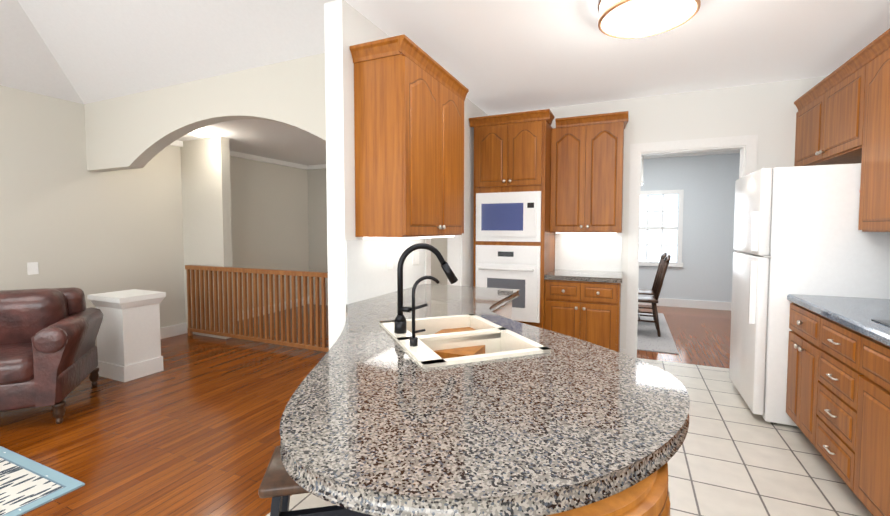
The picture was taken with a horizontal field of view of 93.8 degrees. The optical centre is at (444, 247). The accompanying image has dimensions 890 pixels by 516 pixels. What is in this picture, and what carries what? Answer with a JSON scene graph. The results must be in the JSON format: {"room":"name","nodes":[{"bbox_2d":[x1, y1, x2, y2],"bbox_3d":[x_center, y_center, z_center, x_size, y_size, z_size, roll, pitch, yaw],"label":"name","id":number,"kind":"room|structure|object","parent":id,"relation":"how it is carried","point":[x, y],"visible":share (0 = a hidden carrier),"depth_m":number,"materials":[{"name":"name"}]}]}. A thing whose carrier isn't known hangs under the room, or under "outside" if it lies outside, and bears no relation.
{"room":"kitchen","nodes":[
{"label":"kitchen","id":0,"kind":"room"},
{"bbox_2d":[88,289,165,381],"bbox_3d":[-3.012,0.813,3.967,0.500,0.765,0.400,1,3,24],"label":"pedestal","id":1,"kind":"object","parent":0,"point":[128,343],"depth_m":3.84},
{"bbox_2d":[0,85,308,345],"bbox_3d":[-4.256,-0.143,3.714,0.136,2.700,8.730,1,3,24],"label":"wall","id":2,"kind":"structure","parent":0,"point":[68,219],"depth_m":4.65,"materials":[{"name":"paint"}]},
{"bbox_2d":[160,296,308,338],"bbox_3d":[-3.125,1.023,6.142,0.018,0.140,3.220,1,3,24],"label":"baseboard","id":3,"kind":"structure","parent":2,"relation":"attached to","point":[173,330],"depth_m":5.40,"materials":[{"name":"white wood"}]},
{"bbox_2d":[0,304,327,515],"bbox_3d":[-2.540,1.266,3.018,3.890,0.050,8.730,1,3,24],"label":"floor","id":4,"kind":"structure","parent":0,"point":[192,428],"depth_m":2.83,"materials":[{"name":"brown wood"}]},
{"bbox_2d":[0,446,84,515],"bbox_3d":[-3.025,1.306,1.521,1.400,0.010,2.200,1,3,24],"label":"living room rug","id":5,"kind":"object","parent":4,"relation":"on","point":[27,485],"visible":1,"depth_m":2.23,"materials":[{"name":"fabric"}]},
{"bbox_2d":[0,287,103,423],"bbox_3d":[-3.288,0.782,3.060,1.050,0.913,0.931,-1,3,-26],"label":"armchair","id":6,"kind":"object","parent":4,"relation":"on","point":[48,352],"visible":1,"depth_m":3.04,"materials":[{"name":"brown leather"}]},
{"bbox_2d":[185,265,328,351],"bbox_3d":[-2.217,0.662,4.877,2.390,0.980,0.090,1,3,24],"label":"stair railing","id":7,"kind":"object","parent":4,"relation":"on","point":[200,328],"visible":0.9,"depth_m":4.86,"materials":[{"name":"brown wood"}]},
{"bbox_2d":[84,53,325,171],"bbox_3d":[-2.136,-1.157,3.764,3.670,0.720,0.130,1,3,24],"label":"wall","id":8,"kind":"structure","parent":0,"point":[136,130],"depth_m":3.73,"materials":[{"name":"paint"}]},
{"bbox_2d":[181,137,233,338],"bbox_3d":[-3.055,-0.121,5.344,0.750,2.500,0.120,1,3,24],"label":"wall","id":9,"kind":"structure","parent":0,"point":[206,199],"depth_m":5.24,"materials":[{"name":"paint"}]},
{"bbox_2d":[170,119,325,169],"bbox_3d":[-1.490,-1.438,5.369,3.800,0.270,3.350,1,3,24],"label":"ceiling","id":10,"kind":"structure","parent":0,"point":[277,143],"depth_m":5.37,"materials":[{"name":"paint"}]},
{"bbox_2d":[192,129,211,136],"bbox_3d":[-2.804,-1.316,4.803,0.200,0.060,0.200,1,3,24],"label":"light","id":11,"kind":"object","parent":10,"relation":"attached to","point":[201,133],"visible":0.98,"depth_m":4.74,"materials":[{"name":"white"}]},
{"bbox_2d":[307,169,446,304],"bbox_3d":[-0.836,-0.294,6.896,3.800,2.700,0.130,1,3,24],"label":"wall","id":12,"kind":"structure","parent":0,"point":[317,182],"depth_m":7.44,"materials":[{"name":"paint"}]},
{"bbox_2d":[324,0,487,348],"bbox_3d":[0.655,-0.224,5.415,0.130,2.700,6.430,1,3,24],"label":"wall","id":13,"kind":"structure","parent":0,"point":[346,25],"depth_m":2.48,"materials":[{"name":"paint"}]},
{"bbox_2d":[349,34,468,239],"bbox_3d":[-0.185,-0.639,2.863,0.381,1.140,1.005,1,3,24],"label":"upper cabinet","id":14,"kind":"object","parent":13,"relation":"attached to","point":[409,97],"visible":1,"depth_m":2.49,"materials":[{"name":"brown wood"}]},
{"bbox_2d":[425,111,465,285],"bbox_3d":[-0.047,-0.069,3.839,0.160,2.540,0.890,1,3,24],"label":"door frame","id":15,"kind":"structure","parent":13,"relation":"attached to","point":[456,253],"depth_m":4.15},
{"bbox_2d":[0,0,889,114],"bbox_3d":[-1.261,-1.764,1.577,7.280,0.740,7.660,1,3,24],"label":"ceiling","id":16,"kind":"structure","parent":0,"point":[500,56],"depth_m":3.22,"materials":[{"name":"paint"}]},
{"bbox_2d":[598,0,700,38],"bbox_3d":[1.156,-1.373,2.382,0.528,0.117,0.528,1,3,24],"label":"flush ceiling light","id":17,"kind":"object","parent":16,"relation":"attached to","point":[627,19],"visible":1,"depth_m":2.38,"materials":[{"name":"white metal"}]},
{"bbox_2d":[266,358,872,515],"bbox_3d":[0.543,1.362,0.994,3.390,0.050,7.530,1,3,24],"label":"floor","id":18,"kind":"structure","parent":0,"point":[734,455],"depth_m":2.41,"materials":[{"name":"white tile"}]},
{"bbox_2d":[258,445,372,515],"bbox_3d":[-0.364,0.999,1.363,0.464,0.640,0.392,-1,3,-11],"label":"stool","id":19,"kind":"object","parent":18,"relation":"on","point":[279,485],"visible":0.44,"depth_m":1.24,"materials":[{"name":"brown wood"}]},
{"bbox_2d":[280,238,689,515],"bbox_3d":[0.043,0.626,2.062,1.188,1.320,2.767,0,3,-5],"label":"kitchen island","id":20,"kind":"object","parent":18,"relation":"on","point":[414,394],"visible":1,"depth_m":1.02,"materials":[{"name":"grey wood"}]},
{"bbox_2d":[469,109,554,328],"bbox_3d":[0.737,-0.079,4.422,0.810,2.505,0.723,1,3,24],"label":"tall cabinet","id":21,"kind":"object","parent":18,"relation":"on","point":[513,242],"visible":0.79,"depth_m":4.11,"materials":[{"name":"brown wood"}]},
{"bbox_2d":[544,232,622,351],"bbox_3d":[1.407,0.515,4.193,0.698,1.340,0.648,1,3,24],"label":"base cabinet","id":22,"kind":"object","parent":18,"relation":"on","point":[583,279],"visible":0.9,"depth_m":3.99,"materials":[{"name":"brown wood"}]},
{"bbox_2d":[786,298,809,435],"bbox_3d":[2.543,0.823,2.498,0.708,0.885,0.506,1,3,24],"label":"base cabinet","id":23,"kind":"object","parent":18,"relation":"on","point":[799,319],"depth_m":2.68,"materials":[{"name":"brown wood"}]},
{"bbox_2d":[729,163,889,425],"bbox_3d":[2.712,0.335,3.118,0.862,1.800,0.802,1,3,24],"label":"fridge","id":24,"kind":"object","parent":18,"relation":"on","point":[796,231],"visible":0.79,"depth_m":2.85,"materials":[{"name":"white paint"}]},
{"bbox_2d":[806,310,849,473],"bbox_3d":[2.349,0.844,2.061,0.708,0.885,0.450,1,3,24],"label":"base cabinet","id":25,"kind":"object","parent":18,"relation":"on","point":[838,394],"depth_m":2.29,"materials":[{"name":"brown wood"}]},
{"bbox_2d":[838,330,889,515],"bbox_3d":[2.095,0.871,1.491,0.708,0.885,0.800,1,3,24],"label":"base cabinet","id":26,"kind":"object","parent":18,"relation":"on","point":[865,470],"depth_m":1.89,"materials":[{"name":"brown wood"}]},
{"bbox_2d":[787,294,889,345],"bbox_3d":[2.120,0.402,1.505,0.692,0.050,2.626,1,3,24],"label":"countertop","id":27,"kind":"structure","parent":26,"relation":"on","point":[854,313],"depth_m":2.30,"materials":[{"name":"grey stone"}]},
{"bbox_2d":[870,310,889,325],"bbox_3d":[2.128,0.361,1.485,0.530,0.034,0.960,1,3,24],"label":"cooktop","id":28,"kind":"object","parent":27,"relation":"in","point":[884,318],"depth_m":2.07,"materials":[{"name":"silver metal"}]},
{"bbox_2d":[488,76,826,348],"bbox_3d":[2.004,-0.172,4.325,3.480,2.700,0.130,1,3,24],"label":"wall","id":29,"kind":"structure","parent":0,"point":[766,113],"depth_m":3.98,"materials":[{"name":"paint"}]},
{"bbox_2d":[550,111,628,233],"bbox_3d":[1.471,-0.725,4.254,0.718,1.160,0.378,1,3,24],"label":"upper cabinet","id":30,"kind":"object","parent":29,"relation":"attached to","point":[587,159],"visible":1,"depth_m":4.11,"materials":[{"name":"brown wood"}]},
{"bbox_2d":[620,348,625,354],"bbox_3d":[1.051,1.119,4.316,1.505,0.120,0.769,1,3,24],"label":"baseboard","id":31,"kind":"structure","parent":29,"relation":"attached to","point":[623,351],"depth_m":4.36,"materials":[{"name":"white wood"}]},
{"bbox_2d":[626,135,757,358],"bbox_3d":[2.410,0.066,4.155,1.070,2.240,0.160,1,3,24],"label":"door frame","id":32,"kind":"structure","parent":29,"relation":"attached to","point":[746,146],"depth_m":4.24,"materials":[{"name":"white wood"}]},
{"bbox_2d":[637,304,730,367],"bbox_3d":[3.112,1.128,5.936,4.070,0.050,3.600,1,3,24],"label":"floor","id":33,"kind":"structure","parent":0,"point":[701,337],"depth_m":5.32,"materials":[{"name":"brown wood"}]},
{"bbox_2d":[637,313,678,353],"bbox_3d":[2.125,1.092,6.040,2.000,0.010,2.350,1,3,24],"label":"dining rug","id":34,"kind":"object","parent":33,"relation":"on","point":[648,339],"visible":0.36,"depth_m":5.23,"materials":[{"name":"grey fabric"}]},
{"bbox_2d":[638,252,666,320],"bbox_3d":[2.883,0.568,6.034,0.570,1.032,0.440,1,3,24],"label":"dining chair","id":35,"kind":"object","parent":34,"relation":"on","point":[648,291],"visible":0.42,"depth_m":5.94,"materials":[{"name":"brown wood"}]},
{"bbox_2d":[638,255,670,336],"bbox_3d":[2.639,0.594,5.486,0.570,1.032,0.440,1,3,24],"label":"dining chair","id":36,"kind":"object","parent":34,"relation":"on","point":[653,299],"visible":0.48,"depth_m":5.29,"materials":[{"name":"brown wood"}]},
{"bbox_2d":[638,153,739,301],"bbox_3d":[2.401,-0.167,4.222,4.030,2.700,0.004,1,3,24],"label":"wall","id":37,"kind":"structure","parent":0,"point":[706,183],"depth_m":4.14,"materials":[{"name":"paint"}]},
{"bbox_2d":[638,150,739,310],"bbox_3d":[3.757,-0.320,7.427,3.896,2.700,0.150,1,3,24],"label":"trim","id":38,"kind":"structure","parent":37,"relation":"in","point":[702,304],"depth_m":7.26,"materials":[{"name":"white wood"}]},
{"bbox_3d":[3.071,-1.655,5.822,4.160,0.120,3.600,1,3,24],"label":"ceiling","id":39,"kind":"structure","parent":0,"visible":0},
{"bbox_2d":[641,156,643,184],"bbox_3d":[2.486,-1.222,5.633,0.356,0.728,0.356,1,3,24],"label":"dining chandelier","id":40,"kind":"object","parent":39,"relation":"hanging from","point":[642,159],"visible":0.21,"depth_m":5.42,"materials":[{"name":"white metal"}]},
{"bbox_3d":[2.032,0.020,0.268,0.130,2.700,7.530,1,3,24],"label":"wall","id":41,"kind":"structure","parent":0,"visible":0},
{"bbox_2d":[794,81,853,165],"bbox_3d":[3.160,-0.980,3.369,0.355,0.605,0.598,1,3,24],"label":"upper cabinet","id":42,"kind":"object","parent":41,"relation":"attached to","point":[809,104],"depth_m":3.43,"materials":[{"name":"brown wood"}]},
{"bbox_2d":[818,50,861,163],"bbox_3d":[2.917,-0.954,2.823,0.355,0.605,0.598,1,3,24],"label":"upper cabinet","id":43,"kind":"object","parent":41,"relation":"attached to","point":[843,115],"depth_m":2.92,"materials":[{"name":"brown wood"}]},
{"bbox_2d":[854,28,889,231],"bbox_3d":[2.593,-0.650,2.106,0.355,1.144,1.000,1,3,24],"label":"upper cabinet","id":44,"kind":"object","parent":41,"relation":"attached to","point":[874,78],"depth_m":2.49,"materials":[{"name":"brown wood"}]},
{"label":"outside","id":45,"kind":"structure","parent":0,"visible":0},
{"bbox_2d":[639,194,677,261],"bbox_3d":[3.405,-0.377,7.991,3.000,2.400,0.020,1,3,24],"label":"window","id":46,"kind":"structure","parent":45,"point":[669,220],"depth_m":7.73,"materials":[{"name":"white glass"}]}
]}

